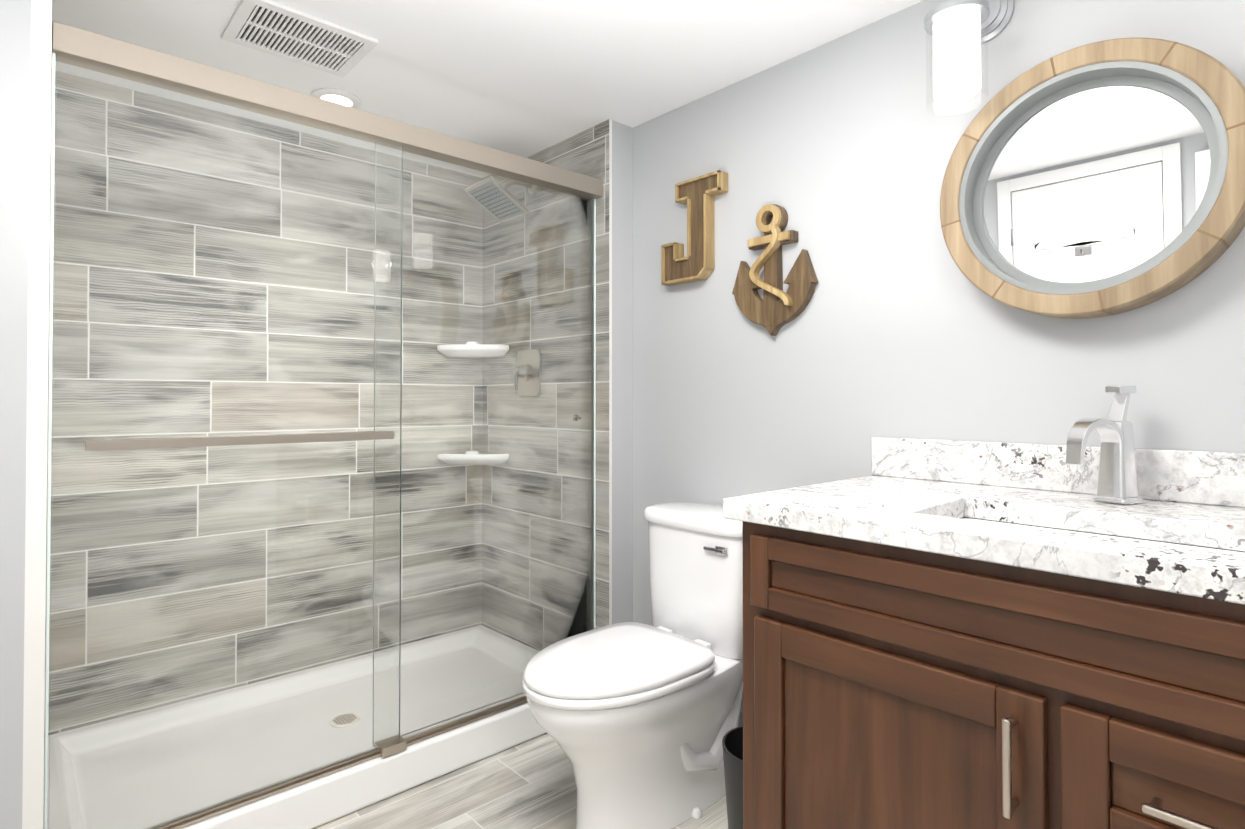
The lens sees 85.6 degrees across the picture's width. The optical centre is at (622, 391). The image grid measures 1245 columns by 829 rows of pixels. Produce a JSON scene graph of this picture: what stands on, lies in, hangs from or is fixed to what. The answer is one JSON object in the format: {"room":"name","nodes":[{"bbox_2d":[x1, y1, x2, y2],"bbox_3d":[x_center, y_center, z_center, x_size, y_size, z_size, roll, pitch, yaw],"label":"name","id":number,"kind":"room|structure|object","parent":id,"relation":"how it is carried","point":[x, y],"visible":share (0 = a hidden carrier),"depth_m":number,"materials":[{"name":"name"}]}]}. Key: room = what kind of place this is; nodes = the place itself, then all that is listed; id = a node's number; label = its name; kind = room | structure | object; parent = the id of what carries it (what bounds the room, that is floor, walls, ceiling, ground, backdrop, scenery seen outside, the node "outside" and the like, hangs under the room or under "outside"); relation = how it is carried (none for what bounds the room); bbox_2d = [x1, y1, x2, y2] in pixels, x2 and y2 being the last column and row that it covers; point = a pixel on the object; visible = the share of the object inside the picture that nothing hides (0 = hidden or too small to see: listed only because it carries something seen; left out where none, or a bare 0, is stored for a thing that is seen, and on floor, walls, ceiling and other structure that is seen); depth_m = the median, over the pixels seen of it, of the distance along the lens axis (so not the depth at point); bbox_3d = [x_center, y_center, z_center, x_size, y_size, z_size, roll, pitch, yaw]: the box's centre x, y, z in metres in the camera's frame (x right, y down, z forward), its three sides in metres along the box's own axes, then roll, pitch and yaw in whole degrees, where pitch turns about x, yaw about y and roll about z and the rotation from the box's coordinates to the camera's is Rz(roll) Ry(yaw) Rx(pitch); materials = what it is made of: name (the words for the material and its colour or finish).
{"room":"bathroom","nodes":[
{"label":"bathroom","id":0,"kind":"room"},
{"bbox_2d":[0,0,30,828],"bbox_3d":[-1.694,0.075,1.490,0.548,2.120,0.882,1,-1,-42],"label":"wall","id":1,"kind":"structure","parent":0,"point":[15,42],"depth_m":1.33,"materials":[{"name":"grey paint"}]},
{"bbox_2d":[22,0,51,828],"bbox_3d":[-1.476,0.077,1.681,0.032,2.120,0.870,1,-1,-42],"label":"trim","id":2,"kind":"structure","parent":1,"relation":"attached to","point":[36,436],"depth_m":1.36,"materials":[{"name":"white paint"}]},
{"bbox_2d":[51,0,923,177],"bbox_3d":[-0.368,-1.038,1.284,2.415,0.100,3.192,1,-1,-42],"label":"ceiling","id":3,"kind":"structure","parent":0,"point":[525,78],"depth_m":1.95,"materials":[{"name":"white paint"}]},
{"bbox_2d":[221,0,378,76],"bbox_3d":[-0.894,-0.976,1.865,0.330,0.010,0.270,1,-1,-42],"label":"air vent","id":4,"kind":"object","parent":3,"relation":"attached to","point":[270,27],"visible":1,"depth_m":1.85,"materials":[{"name":"white plastic"}]},
{"bbox_2d":[311,88,361,108],"bbox_3d":[-0.954,-0.971,2.243,0.156,0.010,0.156,1,-1,-42],"label":"recessed light","id":5,"kind":"object","parent":3,"relation":"in","point":[343,97],"visible":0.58,"depth_m":2.22,"materials":[{"name":"white"}]},
{"bbox_2d":[313,733,727,828],"bbox_3d":[-0.368,1.182,1.256,2.415,0.100,3.192,1,-1,-42],"label":"floor","id":6,"kind":"structure","parent":0,"point":[530,784],"depth_m":1.87,"materials":[{"name":"tile"}]},
{"bbox_2d":[43,625,546,828],"bbox_3d":[-0.913,1.084,2.203,1.518,0.120,0.834,1,-1,-42],"label":"shower base","id":7,"kind":"object","parent":6,"relation":"on","point":[326,799],"visible":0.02,"depth_m":2.06,"materials":[{"name":"white plastic"}]},
{"bbox_2d":[43,21,602,828],"bbox_3d":[-0.642,0.125,1.917,1.516,1.786,0.123,1,-1,-42],"label":"shower door","id":8,"kind":"structure","parent":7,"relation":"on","point":[117,59],"depth_m":1.79,"materials":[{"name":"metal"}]},
{"bbox_2d":[522,501,742,828],"bbox_3d":[0.063,0.749,1.856,0.754,0.781,0.412,1,-1,-42],"label":"toilet","id":9,"kind":"object","parent":6,"relation":"on","point":[636,721],"visible":0.9,"depth_m":1.75,"materials":[{"name":"white ceramic"}]},
{"bbox_2d":[722,726,742,828],"bbox_3d":[0.337,0.985,1.588,0.200,0.299,0.200,1,-1,-42],"label":"trash bin","id":10,"kind":"object","parent":6,"relation":"on","point":[732,742],"visible":0.33,"depth_m":1.55,"materials":[{"name":"black plastic"}]},
{"bbox_2d":[723,437,1244,828],"bbox_3d":[0.813,0.621,1.123,0.656,1.018,1.155,1,-1,-42],"label":"bathroom vanity","id":11,"kind":"object","parent":6,"relation":"on","point":[947,634],"visible":1,"depth_m":1.06,"materials":[{"name":"brown wood"}]},
{"bbox_2d":[960,518,1244,553],"bbox_3d":[0.749,0.323,1.109,0.279,0.139,0.469,1,-1,-42],"label":"sink","id":12,"kind":"object","parent":11,"relation":"in","point":[1157,537],"depth_m":1.17,"materials":[{"name":"white stone"}]},
{"bbox_2d":[1066,386,1143,503],"bbox_3d":[0.921,0.102,1.282,0.163,0.224,0.096,1,-1,-42],"label":"faucet","id":13,"kind":"object","parent":11,"relation":"on","point":[1117,483],"visible":1,"depth_m":1.28,"materials":[{"name":"silver metal"}]},
{"bbox_2d":[612,120,632,623],"bbox_3d":[-0.297,0.090,2.761,0.103,2.120,0.882,1,-1,-42],"label":"wall","id":14,"kind":"structure","parent":0,"point":[622,373],"depth_m":2.44,"materials":[{"name":"grey paint"}]},
{"bbox_2d":[437,450,508,464],"bbox_3d":[-0.640,0.284,2.873,0.225,0.062,0.225,1,-1,-42],"label":"corner shelf","id":15,"kind":"object","parent":14,"relation":"attached to","point":[452,459],"depth_m":2.85,"materials":[{"name":"white ceramic"}]},
{"bbox_2d":[437,341,508,357],"bbox_3d":[-0.640,-0.181,2.879,0.225,0.062,0.225,1,-1,-42],"label":"corner shelf","id":16,"kind":"object","parent":14,"relation":"attached to","point":[477,350],"depth_m":2.85,"materials":[{"name":"white ceramic"}]},
{"bbox_2d":[482,119,611,650],"bbox_3d":[-0.335,0.090,2.718,0.012,2.120,0.870,1,-1,-42],"label":"wall tile","id":17,"kind":"structure","parent":14,"relation":"attached to","point":[587,152],"depth_m":2.67,"materials":[{"name":"grey tile"}]},
{"bbox_2d":[464,176,537,222],"bbox_3d":[-0.461,-0.778,2.662,0.263,0.175,0.200,1,-1,-42],"label":"shower head","id":18,"kind":"object","parent":17,"relation":"attached to","point":[475,192],"depth_m":2.63},
{"bbox_2d":[513,349,540,395],"bbox_3d":[-0.414,-0.075,2.733,0.085,0.190,0.164,1,-1,-42],"label":"shower valve","id":19,"kind":"object","parent":17,"relation":"attached to","point":[535,362],"depth_m":2.73,"materials":[{"name":"silver metal"}]},
{"bbox_2d":[633,0,1244,726],"bbox_3d":[0.522,0.081,2.012,0.100,2.120,3.092,1,-1,-42],"label":"wall","id":20,"kind":"structure","parent":0,"point":[841,150],"depth_m":1.79,"materials":[{"name":"grey paint"}]},
{"bbox_2d":[661,170,727,285],"bbox_3d":[0.235,-0.531,2.225,0.046,0.330,0.255,1,-1,-42],"label":"letter","id":21,"kind":"object","parent":20,"relation":"attached to","point":[696,195],"visible":1,"depth_m":2.20,"materials":[{"name":"brown wood"}]},
{"bbox_2d":[732,204,818,335],"bbox_3d":[0.439,-0.360,1.992,0.054,0.389,0.289,1,-1,-42],"label":"decoration","id":22,"kind":"object","parent":20,"relation":"attached to","point":[775,309],"visible":1,"depth_m":1.98,"materials":[{"name":"brown wood"}]},
{"bbox_2d":[924,0,1013,115],"bbox_3d":[0.769,-0.788,1.506,0.228,0.322,0.128,1,-1,-42],"label":"light","id":23,"kind":"object","parent":20,"relation":"attached to","point":[961,31],"visible":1,"depth_m":1.44,"materials":[{"name":"silver metal"}]},
{"bbox_2d":[940,37,1244,318],"bbox_3d":[0.957,-0.428,1.399,0.088,0.548,0.548,1,-1,-42],"label":"mirror","id":24,"kind":"object","parent":20,"relation":"attached to","point":[1103,178],"visible":1,"depth_m":1.38,"materials":[{"name":"brown wood"}]},
{"bbox_3d":[-1.408,0.086,2.414,2.415,2.120,0.100,1,-1,-42],"label":"wall","id":25,"kind":"structure","parent":0,"visible":0},
{"bbox_2d":[44,69,482,734],"bbox_3d":[-1.206,0.087,2.522,1.564,2.120,0.012,1,-1,-42],"label":"wall tile","id":26,"kind":"structure","parent":25,"relation":"attached to","point":[328,291],"depth_m":2.38,"materials":[{"name":"grey tile"}]}
]}

